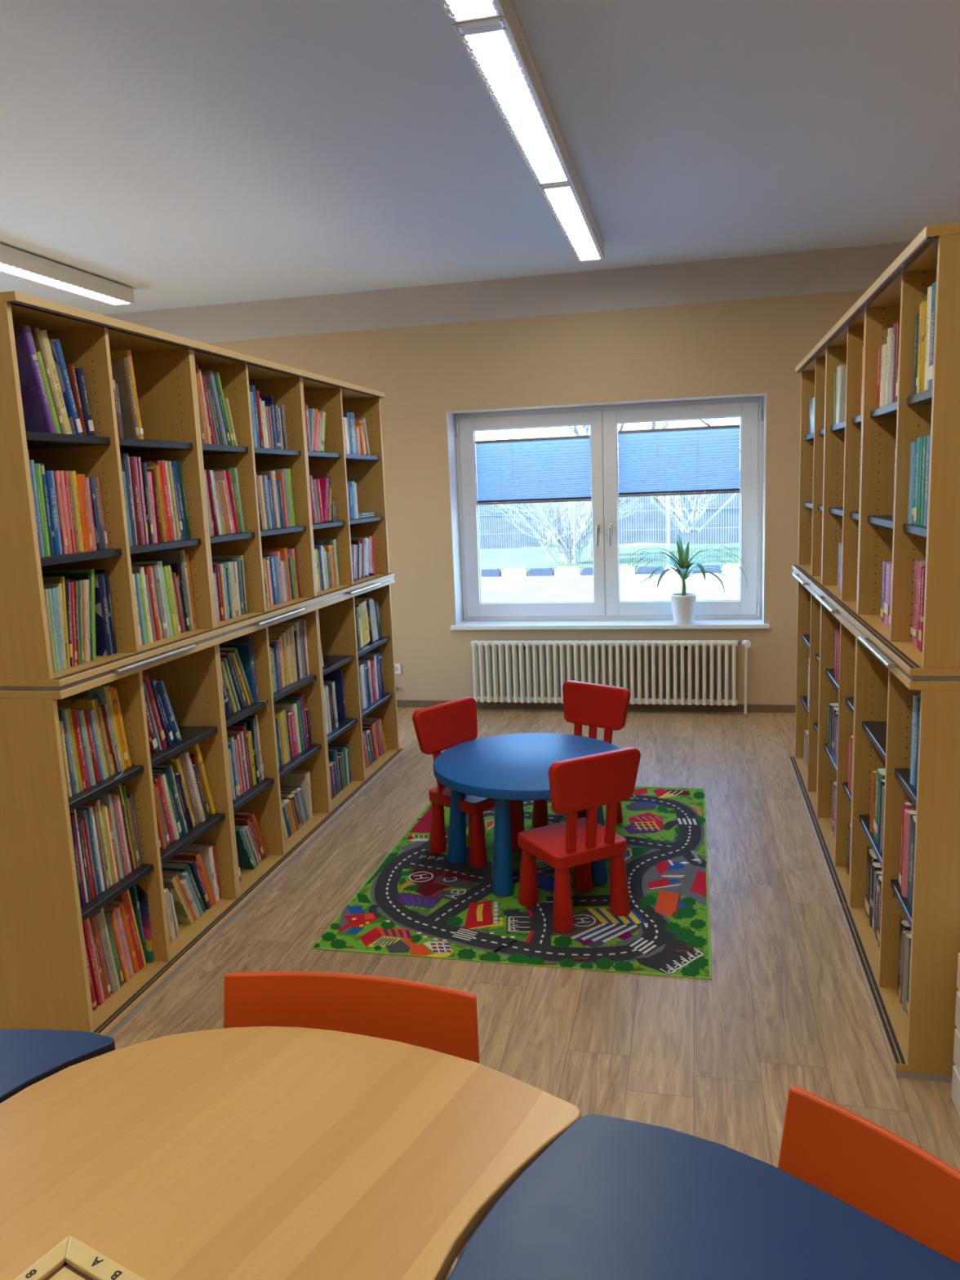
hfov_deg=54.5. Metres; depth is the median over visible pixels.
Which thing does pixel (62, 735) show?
book
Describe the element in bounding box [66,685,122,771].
book
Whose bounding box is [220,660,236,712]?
book
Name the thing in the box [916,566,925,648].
book
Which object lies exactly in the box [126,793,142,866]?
book
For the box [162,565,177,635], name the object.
book
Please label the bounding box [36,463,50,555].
book
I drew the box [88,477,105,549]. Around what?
book
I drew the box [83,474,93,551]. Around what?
book
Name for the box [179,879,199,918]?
book
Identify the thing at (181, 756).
book
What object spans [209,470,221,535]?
book
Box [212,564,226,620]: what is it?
book
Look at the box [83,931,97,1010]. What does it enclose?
book
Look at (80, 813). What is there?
book
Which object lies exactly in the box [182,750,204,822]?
book
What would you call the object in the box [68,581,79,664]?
book
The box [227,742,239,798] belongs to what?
book
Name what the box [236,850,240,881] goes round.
book
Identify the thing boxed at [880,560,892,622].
book
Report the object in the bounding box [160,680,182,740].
book
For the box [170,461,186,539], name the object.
book
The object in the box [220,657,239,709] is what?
book
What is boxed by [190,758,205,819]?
book
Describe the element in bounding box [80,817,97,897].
book
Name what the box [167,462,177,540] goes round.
book
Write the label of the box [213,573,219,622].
book
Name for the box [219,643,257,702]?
book
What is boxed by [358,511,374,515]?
book
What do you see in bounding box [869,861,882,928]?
book
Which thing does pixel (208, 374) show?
book
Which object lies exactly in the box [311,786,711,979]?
rug
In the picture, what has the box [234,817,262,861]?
book
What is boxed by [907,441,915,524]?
book
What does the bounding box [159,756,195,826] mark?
book
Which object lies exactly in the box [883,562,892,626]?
book
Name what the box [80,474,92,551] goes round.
book
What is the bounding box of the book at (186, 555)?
[185,554,196,629]
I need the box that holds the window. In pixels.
[449,396,769,630]
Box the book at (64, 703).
[56,698,109,777]
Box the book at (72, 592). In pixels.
[70,582,77,665]
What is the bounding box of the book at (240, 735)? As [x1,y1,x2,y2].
[239,733,248,791]
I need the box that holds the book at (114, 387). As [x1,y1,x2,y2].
[112,379,121,437]
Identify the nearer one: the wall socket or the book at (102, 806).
the book at (102, 806)
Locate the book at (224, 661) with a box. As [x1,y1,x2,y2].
[222,660,239,711]
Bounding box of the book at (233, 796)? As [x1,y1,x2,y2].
[228,748,235,799]
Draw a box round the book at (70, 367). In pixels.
[65,364,87,435]
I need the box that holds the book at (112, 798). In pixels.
[111,798,124,875]
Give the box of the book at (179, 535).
[167,461,181,540]
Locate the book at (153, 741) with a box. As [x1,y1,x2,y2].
[143,690,158,754]
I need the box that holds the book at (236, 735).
[226,733,245,791]
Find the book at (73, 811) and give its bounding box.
[69,808,88,902]
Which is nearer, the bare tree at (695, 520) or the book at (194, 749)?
the book at (194, 749)
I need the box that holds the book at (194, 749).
[185,742,215,814]
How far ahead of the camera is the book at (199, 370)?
3.65 m
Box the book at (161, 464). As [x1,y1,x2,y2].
[140,460,174,541]
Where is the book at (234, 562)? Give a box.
[212,561,240,616]
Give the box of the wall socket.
[394,663,401,673]
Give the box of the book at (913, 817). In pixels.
[906,814,915,911]
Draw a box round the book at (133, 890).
[128,883,148,964]
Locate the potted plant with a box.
[626,532,747,623]
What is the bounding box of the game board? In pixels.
[13,1235,145,1279]
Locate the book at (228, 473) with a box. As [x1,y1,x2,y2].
[217,470,239,533]
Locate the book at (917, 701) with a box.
[913,700,919,789]
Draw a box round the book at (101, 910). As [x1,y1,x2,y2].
[99,907,119,989]
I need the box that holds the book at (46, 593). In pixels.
[45,588,57,671]
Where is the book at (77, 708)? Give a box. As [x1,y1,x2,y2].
[77,708,106,778]
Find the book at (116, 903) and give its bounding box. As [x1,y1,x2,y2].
[106,900,139,973]
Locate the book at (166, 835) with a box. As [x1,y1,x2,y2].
[155,786,169,845]
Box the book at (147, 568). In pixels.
[131,564,160,640]
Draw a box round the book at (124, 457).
[120,453,137,546]
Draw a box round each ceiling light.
[0,244,134,305]
[438,0,505,23]
[451,0,573,184]
[537,160,604,261]
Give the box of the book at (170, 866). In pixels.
[161,862,205,911]
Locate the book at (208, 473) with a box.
[205,469,218,535]
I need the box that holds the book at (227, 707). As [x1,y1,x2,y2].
[221,668,231,716]
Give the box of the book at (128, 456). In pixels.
[128,456,137,545]
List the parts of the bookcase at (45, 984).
panel, shelf, spacer rail, shelf, divider panel, handle, shelf, panel, shelf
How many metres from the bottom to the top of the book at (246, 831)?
0.191 m
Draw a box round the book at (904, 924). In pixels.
[897,919,911,995]
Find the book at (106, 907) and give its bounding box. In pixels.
[102,905,132,978]
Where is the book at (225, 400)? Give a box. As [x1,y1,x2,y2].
[224,397,235,445]
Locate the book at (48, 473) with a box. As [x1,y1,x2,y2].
[44,470,61,555]
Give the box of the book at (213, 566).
[212,564,223,621]
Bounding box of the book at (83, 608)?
[82,580,85,662]
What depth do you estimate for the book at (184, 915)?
3.51 m
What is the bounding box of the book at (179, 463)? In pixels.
[176,461,191,538]
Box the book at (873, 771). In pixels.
[870,769,875,833]
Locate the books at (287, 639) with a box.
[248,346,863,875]
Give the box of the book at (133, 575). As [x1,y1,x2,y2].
[132,573,142,645]
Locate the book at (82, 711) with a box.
[76,709,96,785]
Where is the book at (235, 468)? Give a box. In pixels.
[234,467,244,532]
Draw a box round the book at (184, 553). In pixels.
[168,549,194,630]
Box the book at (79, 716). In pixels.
[76,711,93,786]
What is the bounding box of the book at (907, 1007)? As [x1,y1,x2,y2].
[906,942,911,1017]
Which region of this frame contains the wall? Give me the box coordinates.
[204,289,866,705]
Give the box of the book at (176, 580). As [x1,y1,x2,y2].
[176,579,186,631]
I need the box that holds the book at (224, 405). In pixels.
[215,372,234,445]
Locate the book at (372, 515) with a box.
[358,514,373,518]
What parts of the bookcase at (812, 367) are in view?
panel, shelf, shelf, divider panel, shelf, shelf, panel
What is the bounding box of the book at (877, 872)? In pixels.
[871,870,881,932]
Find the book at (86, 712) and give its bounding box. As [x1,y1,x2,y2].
[84,710,100,782]
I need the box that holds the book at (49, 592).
[44,588,59,671]
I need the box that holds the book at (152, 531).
[144,462,153,543]
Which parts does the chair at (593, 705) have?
leg, leg, backrest, leg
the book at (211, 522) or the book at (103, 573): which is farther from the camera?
the book at (211, 522)
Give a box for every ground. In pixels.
[480,542,739,575]
[480,572,739,602]
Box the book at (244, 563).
[230,555,248,613]
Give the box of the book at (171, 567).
[170,567,182,633]
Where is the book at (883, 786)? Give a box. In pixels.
[880,785,884,851]
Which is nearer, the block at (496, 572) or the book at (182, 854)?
the book at (182, 854)
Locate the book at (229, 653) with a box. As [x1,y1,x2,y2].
[228,652,246,706]
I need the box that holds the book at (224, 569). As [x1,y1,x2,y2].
[222,568,229,619]
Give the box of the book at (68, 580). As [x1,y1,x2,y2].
[68,579,90,661]
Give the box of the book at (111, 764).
[97,705,114,775]
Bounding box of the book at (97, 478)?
[96,477,107,549]
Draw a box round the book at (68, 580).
[68,580,84,662]
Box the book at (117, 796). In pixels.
[116,795,131,872]
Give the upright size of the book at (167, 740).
0.263 m
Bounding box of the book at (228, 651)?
[227,651,251,703]
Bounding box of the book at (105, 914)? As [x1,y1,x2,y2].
[104,913,122,987]
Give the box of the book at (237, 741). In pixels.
[233,738,244,793]
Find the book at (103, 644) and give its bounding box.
[94,573,111,655]
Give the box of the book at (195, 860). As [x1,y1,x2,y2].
[170,857,212,906]
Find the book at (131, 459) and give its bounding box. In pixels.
[128,456,143,545]
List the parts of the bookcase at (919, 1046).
panel, shelf, shelf, handle, divider panel, shelf, spacer rail, shelf, panel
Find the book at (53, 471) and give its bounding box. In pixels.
[53,471,63,554]
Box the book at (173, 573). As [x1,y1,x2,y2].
[172,572,185,632]
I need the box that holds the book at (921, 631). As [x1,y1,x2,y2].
[918,568,925,652]
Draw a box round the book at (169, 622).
[138,560,173,636]
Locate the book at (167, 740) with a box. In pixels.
[149,679,171,746]
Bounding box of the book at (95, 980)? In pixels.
[82,920,102,1005]
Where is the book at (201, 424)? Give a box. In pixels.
[196,382,204,444]
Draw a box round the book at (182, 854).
[173,850,215,905]
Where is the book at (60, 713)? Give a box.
[57,710,75,795]
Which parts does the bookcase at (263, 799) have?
panel, shelf, shelf, divider panel, spacer rail, handle, shelf, shelf, panel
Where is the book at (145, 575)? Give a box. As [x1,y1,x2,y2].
[144,574,156,641]
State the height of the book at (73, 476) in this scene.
0.250 m
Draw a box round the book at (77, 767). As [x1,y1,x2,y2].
[57,707,83,791]
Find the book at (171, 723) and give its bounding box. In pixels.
[155,679,180,742]
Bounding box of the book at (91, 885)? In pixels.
[80,817,94,899]
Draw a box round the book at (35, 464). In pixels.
[34,463,47,556]
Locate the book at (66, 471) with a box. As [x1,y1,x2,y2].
[66,471,75,552]
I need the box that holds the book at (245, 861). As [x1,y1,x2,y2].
[235,828,254,869]
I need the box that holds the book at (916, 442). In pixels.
[911,441,917,524]
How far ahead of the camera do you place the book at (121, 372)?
3.17 m
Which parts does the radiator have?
thermostat knob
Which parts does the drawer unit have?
drawer, drawer, drawer, drawer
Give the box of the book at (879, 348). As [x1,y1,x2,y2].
[875,346,881,408]
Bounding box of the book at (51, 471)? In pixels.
[51,471,62,554]
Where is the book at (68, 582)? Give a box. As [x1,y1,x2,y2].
[68,582,73,666]
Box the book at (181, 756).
[173,751,200,825]
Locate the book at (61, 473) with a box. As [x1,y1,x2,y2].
[59,471,72,553]
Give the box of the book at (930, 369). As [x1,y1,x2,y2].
[927,281,936,389]
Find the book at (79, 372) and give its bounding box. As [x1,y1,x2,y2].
[74,368,93,435]
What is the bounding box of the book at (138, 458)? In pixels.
[136,457,148,543]
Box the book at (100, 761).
[83,709,106,780]
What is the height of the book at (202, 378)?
0.259 m
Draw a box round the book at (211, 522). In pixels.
[204,470,213,536]
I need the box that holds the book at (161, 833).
[153,783,166,849]
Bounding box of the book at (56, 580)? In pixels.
[42,576,70,667]
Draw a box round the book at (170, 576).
[162,564,181,634]
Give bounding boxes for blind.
[475,435,591,505]
[617,424,740,497]
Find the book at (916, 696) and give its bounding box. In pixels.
[910,693,920,785]
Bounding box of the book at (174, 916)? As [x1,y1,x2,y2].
[168,892,179,936]
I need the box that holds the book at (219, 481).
[214,480,233,533]
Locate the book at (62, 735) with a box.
[58,720,71,797]
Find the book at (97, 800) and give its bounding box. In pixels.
[90,799,112,885]
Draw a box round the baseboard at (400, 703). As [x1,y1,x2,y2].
[396,699,795,712]
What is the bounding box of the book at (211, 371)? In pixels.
[211,370,227,445]
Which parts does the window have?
sash, handle, sill, handle, sash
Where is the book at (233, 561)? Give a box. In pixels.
[233,560,241,615]
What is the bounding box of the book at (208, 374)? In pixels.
[200,369,226,444]
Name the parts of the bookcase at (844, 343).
panel, shelf, shelf, divider panel, shelf, shelf, panel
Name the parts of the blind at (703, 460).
cord, rail, rail, rail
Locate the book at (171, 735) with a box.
[148,677,173,744]
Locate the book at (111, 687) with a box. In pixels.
[109,685,128,768]
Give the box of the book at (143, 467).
[141,462,152,543]
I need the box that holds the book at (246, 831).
[244,830,257,865]
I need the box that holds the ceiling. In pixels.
[0,0,959,315]
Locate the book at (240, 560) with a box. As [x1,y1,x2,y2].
[240,560,246,613]
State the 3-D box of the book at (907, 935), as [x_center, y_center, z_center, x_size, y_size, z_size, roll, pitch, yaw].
[1.369,1.000,2.785,0.189,0.240,0.042,0,10,13]
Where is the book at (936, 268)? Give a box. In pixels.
[932,267,937,382]
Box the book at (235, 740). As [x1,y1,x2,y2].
[234,739,243,794]
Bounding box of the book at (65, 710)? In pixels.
[57,708,79,793]
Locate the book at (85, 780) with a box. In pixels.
[70,707,89,789]
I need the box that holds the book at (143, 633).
[133,573,146,644]
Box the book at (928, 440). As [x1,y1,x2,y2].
[923,435,930,526]
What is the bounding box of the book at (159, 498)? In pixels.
[146,466,166,542]
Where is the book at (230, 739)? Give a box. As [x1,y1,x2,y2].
[226,736,240,795]
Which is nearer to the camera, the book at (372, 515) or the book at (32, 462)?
the book at (32, 462)
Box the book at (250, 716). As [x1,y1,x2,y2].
[244,715,262,781]
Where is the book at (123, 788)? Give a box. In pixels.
[121,786,137,868]
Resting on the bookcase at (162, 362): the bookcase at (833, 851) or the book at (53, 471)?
the book at (53, 471)
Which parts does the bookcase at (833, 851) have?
handle, panel, shelf, spacer rail, shelf, divider panel, shelf, shelf, panel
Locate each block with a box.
[480,568,501,577]
[501,568,527,577]
[528,567,554,576]
[554,567,581,575]
[581,566,592,575]
[619,565,635,574]
[636,565,663,574]
[664,564,691,573]
[693,564,720,573]
[721,564,739,573]
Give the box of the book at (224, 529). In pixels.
[214,482,226,534]
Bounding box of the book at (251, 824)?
[249,820,264,858]
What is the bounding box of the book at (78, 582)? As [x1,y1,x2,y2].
[77,581,82,663]
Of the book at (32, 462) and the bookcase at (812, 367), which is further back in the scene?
the bookcase at (812, 367)
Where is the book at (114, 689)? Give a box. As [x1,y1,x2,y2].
[113,688,131,766]
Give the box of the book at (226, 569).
[225,568,231,618]
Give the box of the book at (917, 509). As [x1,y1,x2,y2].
[913,436,923,524]
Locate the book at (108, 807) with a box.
[106,806,119,880]
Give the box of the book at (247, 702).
[231,652,250,705]
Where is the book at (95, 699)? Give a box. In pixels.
[63,697,111,777]
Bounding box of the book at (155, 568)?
[131,564,168,639]
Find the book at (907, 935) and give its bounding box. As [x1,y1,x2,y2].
[902,931,911,1013]
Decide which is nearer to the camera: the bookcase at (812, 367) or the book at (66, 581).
the book at (66, 581)
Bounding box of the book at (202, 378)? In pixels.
[201,377,212,444]
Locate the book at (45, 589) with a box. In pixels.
[44,589,54,671]
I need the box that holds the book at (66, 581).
[64,579,72,666]
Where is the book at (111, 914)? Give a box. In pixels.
[108,911,128,982]
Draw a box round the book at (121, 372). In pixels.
[111,358,139,439]
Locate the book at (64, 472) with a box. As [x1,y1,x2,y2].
[63,471,75,553]
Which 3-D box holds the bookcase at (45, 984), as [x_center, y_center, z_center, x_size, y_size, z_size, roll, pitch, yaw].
[-1.280,0.612,3.289,0.454,1.132,0.969,0,10,13]
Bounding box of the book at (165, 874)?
[162,871,196,920]
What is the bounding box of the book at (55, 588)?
[53,586,64,669]
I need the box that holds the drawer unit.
[951,952,959,1116]
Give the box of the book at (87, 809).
[75,807,102,893]
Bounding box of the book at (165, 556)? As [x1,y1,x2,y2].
[130,549,191,631]
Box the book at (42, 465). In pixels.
[40,463,53,555]
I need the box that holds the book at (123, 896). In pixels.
[113,890,143,969]
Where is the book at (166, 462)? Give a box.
[164,461,177,540]
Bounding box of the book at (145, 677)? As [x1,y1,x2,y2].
[142,674,166,749]
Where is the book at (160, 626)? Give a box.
[150,564,162,639]
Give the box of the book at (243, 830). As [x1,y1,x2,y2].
[239,828,257,866]
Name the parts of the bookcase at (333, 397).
panel, shelf, divider panel, shelf, shelf, panel, shelf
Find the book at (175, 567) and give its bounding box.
[162,563,189,631]
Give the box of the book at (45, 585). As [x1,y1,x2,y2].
[43,583,66,668]
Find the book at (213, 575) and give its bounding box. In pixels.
[213,575,218,622]
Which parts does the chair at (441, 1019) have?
backrest, leg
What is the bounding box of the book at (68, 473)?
[66,471,77,552]
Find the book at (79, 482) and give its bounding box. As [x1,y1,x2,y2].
[75,474,88,551]
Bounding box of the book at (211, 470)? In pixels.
[211,470,222,534]
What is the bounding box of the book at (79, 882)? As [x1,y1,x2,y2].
[70,813,84,907]
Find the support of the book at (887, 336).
on the bookcase at (898, 294)
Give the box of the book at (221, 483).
[217,482,231,533]
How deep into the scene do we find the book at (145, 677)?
3.31 m
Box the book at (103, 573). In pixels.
[102,573,112,653]
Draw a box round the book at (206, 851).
[182,844,219,902]
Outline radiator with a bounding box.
[471,640,751,714]
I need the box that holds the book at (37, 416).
[13,325,56,433]
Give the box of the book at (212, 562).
[212,562,235,617]
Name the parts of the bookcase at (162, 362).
panel, shelf, shelf, divider panel, shelf, shelf, panel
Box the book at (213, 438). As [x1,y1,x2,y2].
[201,375,216,444]
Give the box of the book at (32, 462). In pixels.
[29,459,44,556]
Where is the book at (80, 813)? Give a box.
[75,808,98,895]
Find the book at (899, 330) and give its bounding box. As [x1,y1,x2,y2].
[896,329,899,395]
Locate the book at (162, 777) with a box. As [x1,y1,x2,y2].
[152,773,179,839]
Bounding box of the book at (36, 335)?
[30,328,65,434]
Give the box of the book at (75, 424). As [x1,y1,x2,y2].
[48,338,82,435]
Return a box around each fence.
[479,467,740,570]
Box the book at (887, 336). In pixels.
[884,336,888,405]
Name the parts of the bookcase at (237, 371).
panel, shelf, shelf, divider panel, shelf, panel, shelf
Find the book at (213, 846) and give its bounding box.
[212,845,221,899]
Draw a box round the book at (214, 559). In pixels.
[212,558,244,614]
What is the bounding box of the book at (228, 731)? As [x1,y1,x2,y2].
[226,730,249,789]
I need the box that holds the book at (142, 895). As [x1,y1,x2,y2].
[136,884,154,962]
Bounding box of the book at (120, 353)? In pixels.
[110,350,143,439]
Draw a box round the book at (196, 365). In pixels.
[195,364,208,444]
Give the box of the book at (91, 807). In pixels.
[78,805,105,891]
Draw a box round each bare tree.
[475,420,677,563]
[568,421,671,556]
[617,419,699,503]
[623,417,740,532]
[685,417,740,455]
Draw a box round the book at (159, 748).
[142,681,161,750]
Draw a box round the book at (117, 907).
[116,906,133,975]
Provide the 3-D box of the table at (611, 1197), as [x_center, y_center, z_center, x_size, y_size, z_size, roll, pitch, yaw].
[0.409,1.126,0.963,0.957,0.738,0.815,0,10,13]
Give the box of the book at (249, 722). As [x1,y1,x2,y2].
[236,718,259,783]
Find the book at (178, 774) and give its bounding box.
[173,772,193,830]
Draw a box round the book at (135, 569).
[131,566,153,642]
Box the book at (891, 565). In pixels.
[888,564,892,623]
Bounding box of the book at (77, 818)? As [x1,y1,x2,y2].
[76,817,91,901]
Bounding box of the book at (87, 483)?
[84,477,96,550]
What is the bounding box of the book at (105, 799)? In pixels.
[93,793,124,879]
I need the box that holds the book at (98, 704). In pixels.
[97,703,119,772]
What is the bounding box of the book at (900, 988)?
[898,929,911,1004]
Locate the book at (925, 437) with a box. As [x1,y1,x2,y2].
[920,435,927,525]
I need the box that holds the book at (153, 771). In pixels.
[151,768,182,836]
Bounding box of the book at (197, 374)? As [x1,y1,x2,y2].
[195,373,207,444]
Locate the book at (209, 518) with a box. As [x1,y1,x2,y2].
[204,472,212,536]
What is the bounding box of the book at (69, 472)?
[68,471,79,552]
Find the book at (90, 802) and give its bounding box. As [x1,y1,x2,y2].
[82,800,111,888]
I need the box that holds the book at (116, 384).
[115,383,124,438]
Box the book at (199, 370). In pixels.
[198,368,211,444]
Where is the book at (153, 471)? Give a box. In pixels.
[146,468,162,542]
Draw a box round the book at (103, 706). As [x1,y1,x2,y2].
[97,704,118,773]
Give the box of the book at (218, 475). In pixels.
[213,470,235,533]
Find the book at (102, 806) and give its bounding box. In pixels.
[100,803,116,884]
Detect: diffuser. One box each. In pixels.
[0,262,126,304]
[448,0,495,18]
[466,30,566,182]
[545,186,599,259]
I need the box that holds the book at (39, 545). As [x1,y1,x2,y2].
[27,448,41,556]
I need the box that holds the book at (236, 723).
[231,722,253,786]
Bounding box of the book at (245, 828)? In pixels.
[235,826,259,864]
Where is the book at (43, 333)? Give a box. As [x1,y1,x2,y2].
[40,329,71,434]
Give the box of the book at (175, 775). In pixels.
[173,773,189,831]
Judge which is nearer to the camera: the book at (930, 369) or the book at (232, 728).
the book at (930, 369)
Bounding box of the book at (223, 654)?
[219,651,244,708]
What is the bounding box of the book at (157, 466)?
[157,466,167,541]
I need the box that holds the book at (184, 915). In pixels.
[162,876,194,924]
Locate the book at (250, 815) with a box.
[233,811,268,857]
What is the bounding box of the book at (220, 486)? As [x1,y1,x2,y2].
[217,482,229,534]
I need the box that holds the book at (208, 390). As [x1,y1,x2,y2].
[207,389,218,444]
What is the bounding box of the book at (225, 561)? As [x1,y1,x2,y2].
[225,560,243,614]
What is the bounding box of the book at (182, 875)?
[161,870,203,915]
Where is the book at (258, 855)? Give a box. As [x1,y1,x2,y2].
[235,824,261,862]
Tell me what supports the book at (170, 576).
on the bookcase at (162, 362)
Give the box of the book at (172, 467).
[171,466,183,539]
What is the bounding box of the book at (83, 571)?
[41,568,96,659]
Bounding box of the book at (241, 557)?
[211,555,247,613]
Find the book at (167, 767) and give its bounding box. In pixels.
[151,764,186,835]
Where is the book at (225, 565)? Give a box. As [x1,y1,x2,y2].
[212,562,234,617]
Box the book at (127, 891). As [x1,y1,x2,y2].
[126,888,146,965]
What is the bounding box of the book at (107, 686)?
[101,684,125,770]
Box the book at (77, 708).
[76,708,97,783]
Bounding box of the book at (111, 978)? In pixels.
[93,910,117,994]
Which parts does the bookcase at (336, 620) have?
panel, shelf, divider panel, shelf, spacer rail, handle, shelf, panel, shelf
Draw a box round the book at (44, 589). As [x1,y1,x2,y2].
[44,589,53,672]
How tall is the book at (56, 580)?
0.280 m
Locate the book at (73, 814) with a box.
[69,813,86,904]
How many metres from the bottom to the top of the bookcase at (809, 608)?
1.132 m
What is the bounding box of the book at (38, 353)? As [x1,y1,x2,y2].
[36,351,61,433]
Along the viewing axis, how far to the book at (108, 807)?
3.07 m
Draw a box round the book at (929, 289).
[924,285,932,391]
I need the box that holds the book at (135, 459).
[134,457,145,544]
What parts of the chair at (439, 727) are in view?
leg, backrest, seat, leg, leg, leg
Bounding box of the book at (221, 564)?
[221,564,226,619]
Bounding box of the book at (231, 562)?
[222,561,237,617]
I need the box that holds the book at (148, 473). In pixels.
[146,471,157,542]
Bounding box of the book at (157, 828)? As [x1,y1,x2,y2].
[157,828,161,851]
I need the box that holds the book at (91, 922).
[89,920,106,999]
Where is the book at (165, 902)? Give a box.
[164,902,170,944]
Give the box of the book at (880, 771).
[873,767,885,841]
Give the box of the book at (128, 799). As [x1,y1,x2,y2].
[127,798,139,866]
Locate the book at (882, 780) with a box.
[877,777,884,847]
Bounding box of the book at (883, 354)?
[880,343,886,407]
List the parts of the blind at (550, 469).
cord, rail, rail, rail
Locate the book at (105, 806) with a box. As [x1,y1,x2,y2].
[104,805,118,882]
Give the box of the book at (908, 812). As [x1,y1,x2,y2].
[901,808,915,897]
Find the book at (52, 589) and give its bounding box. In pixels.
[44,587,62,670]
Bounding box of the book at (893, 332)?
[889,332,893,404]
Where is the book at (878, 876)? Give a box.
[875,874,881,940]
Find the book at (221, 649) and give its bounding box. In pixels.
[219,647,253,703]
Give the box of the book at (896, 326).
[891,321,899,403]
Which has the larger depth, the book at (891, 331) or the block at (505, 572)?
the block at (505, 572)
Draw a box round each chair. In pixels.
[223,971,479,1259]
[412,696,524,867]
[517,746,640,933]
[531,680,630,827]
[777,1085,959,1263]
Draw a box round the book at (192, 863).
[165,858,210,909]
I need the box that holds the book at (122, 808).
[120,804,134,871]
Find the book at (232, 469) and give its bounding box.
[204,467,242,533]
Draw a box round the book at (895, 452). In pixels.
[893,452,895,519]
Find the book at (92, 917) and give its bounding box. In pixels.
[88,915,111,997]
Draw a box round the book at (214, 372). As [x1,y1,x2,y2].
[213,371,230,445]
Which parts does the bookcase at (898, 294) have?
panel, shelf, shelf, divider panel, shelf, shelf, panel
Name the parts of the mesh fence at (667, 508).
panel, panel, fence post, panel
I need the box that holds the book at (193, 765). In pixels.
[192,764,208,818]
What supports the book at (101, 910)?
on the bookcase at (45, 984)
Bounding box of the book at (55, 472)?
[54,471,66,554]
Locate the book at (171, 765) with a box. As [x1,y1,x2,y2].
[170,764,187,832]
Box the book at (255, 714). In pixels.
[250,713,264,779]
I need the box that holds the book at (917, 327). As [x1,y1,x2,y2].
[913,313,919,395]
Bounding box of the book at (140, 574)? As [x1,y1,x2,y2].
[132,573,150,644]
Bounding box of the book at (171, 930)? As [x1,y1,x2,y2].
[164,888,175,942]
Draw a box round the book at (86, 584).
[73,579,88,662]
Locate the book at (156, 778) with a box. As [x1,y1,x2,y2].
[152,774,174,843]
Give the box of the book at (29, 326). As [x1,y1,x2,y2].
[29,326,57,433]
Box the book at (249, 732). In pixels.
[247,730,256,785]
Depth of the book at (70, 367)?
2.90 m
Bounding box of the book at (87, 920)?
[85,918,105,1003]
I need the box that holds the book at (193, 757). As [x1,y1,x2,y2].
[189,754,209,817]
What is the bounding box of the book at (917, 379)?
[915,303,921,393]
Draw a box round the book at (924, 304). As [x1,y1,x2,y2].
[917,301,927,392]
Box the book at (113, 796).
[104,792,128,875]
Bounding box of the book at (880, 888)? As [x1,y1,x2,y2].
[876,883,881,947]
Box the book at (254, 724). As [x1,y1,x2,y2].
[251,718,261,782]
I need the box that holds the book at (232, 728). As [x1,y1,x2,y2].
[226,725,251,788]
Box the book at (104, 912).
[103,911,124,985]
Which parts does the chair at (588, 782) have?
leg, leg, seat, leg, backrest, leg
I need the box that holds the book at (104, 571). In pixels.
[94,569,116,653]
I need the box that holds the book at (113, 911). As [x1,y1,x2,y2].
[103,909,129,979]
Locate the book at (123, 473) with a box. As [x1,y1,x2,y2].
[122,471,132,546]
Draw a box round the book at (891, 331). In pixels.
[885,327,893,404]
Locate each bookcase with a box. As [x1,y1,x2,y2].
[0,290,222,686]
[0,633,245,1036]
[191,341,322,632]
[217,600,336,906]
[301,371,394,600]
[316,577,404,819]
[789,569,821,823]
[792,342,826,588]
[809,590,856,913]
[814,302,865,618]
[840,620,959,1082]
[848,222,959,676]
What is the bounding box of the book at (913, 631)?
[910,560,925,646]
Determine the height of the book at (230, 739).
0.261 m
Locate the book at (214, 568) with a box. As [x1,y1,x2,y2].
[212,567,221,621]
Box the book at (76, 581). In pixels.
[75,581,79,664]
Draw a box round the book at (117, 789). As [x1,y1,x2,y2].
[106,784,135,868]
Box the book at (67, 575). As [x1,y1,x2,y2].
[42,573,93,660]
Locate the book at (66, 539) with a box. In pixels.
[57,471,68,553]
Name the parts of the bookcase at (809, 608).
handle, panel, spacer rail, shelf, shelf, divider panel, shelf, shelf, panel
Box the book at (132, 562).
[131,561,169,636]
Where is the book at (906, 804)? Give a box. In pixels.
[898,800,915,890]
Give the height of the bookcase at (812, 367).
1.092 m
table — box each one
[0,1026,581,1279]
[0,1029,115,1103]
[433,733,620,897]
[447,1114,959,1279]
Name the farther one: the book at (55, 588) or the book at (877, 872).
the book at (877, 872)
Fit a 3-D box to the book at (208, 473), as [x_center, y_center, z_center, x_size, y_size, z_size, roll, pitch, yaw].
[-1.170,-0.547,3.741,0.223,0.261,0.054,0,10,13]
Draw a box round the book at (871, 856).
[864,847,879,919]
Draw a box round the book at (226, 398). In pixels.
[226,398,237,445]
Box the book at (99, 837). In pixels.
[81,804,108,888]
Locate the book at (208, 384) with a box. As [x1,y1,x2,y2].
[205,381,222,444]
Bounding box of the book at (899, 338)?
[897,337,899,396]
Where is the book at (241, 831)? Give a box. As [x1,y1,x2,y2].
[240,830,254,866]
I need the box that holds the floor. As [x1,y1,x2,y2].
[110,706,959,1271]
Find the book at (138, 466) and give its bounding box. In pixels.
[137,459,146,544]
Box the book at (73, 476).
[71,471,84,551]
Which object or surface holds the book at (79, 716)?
on the bookcase at (45, 984)
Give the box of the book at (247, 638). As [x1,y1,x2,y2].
[222,632,257,701]

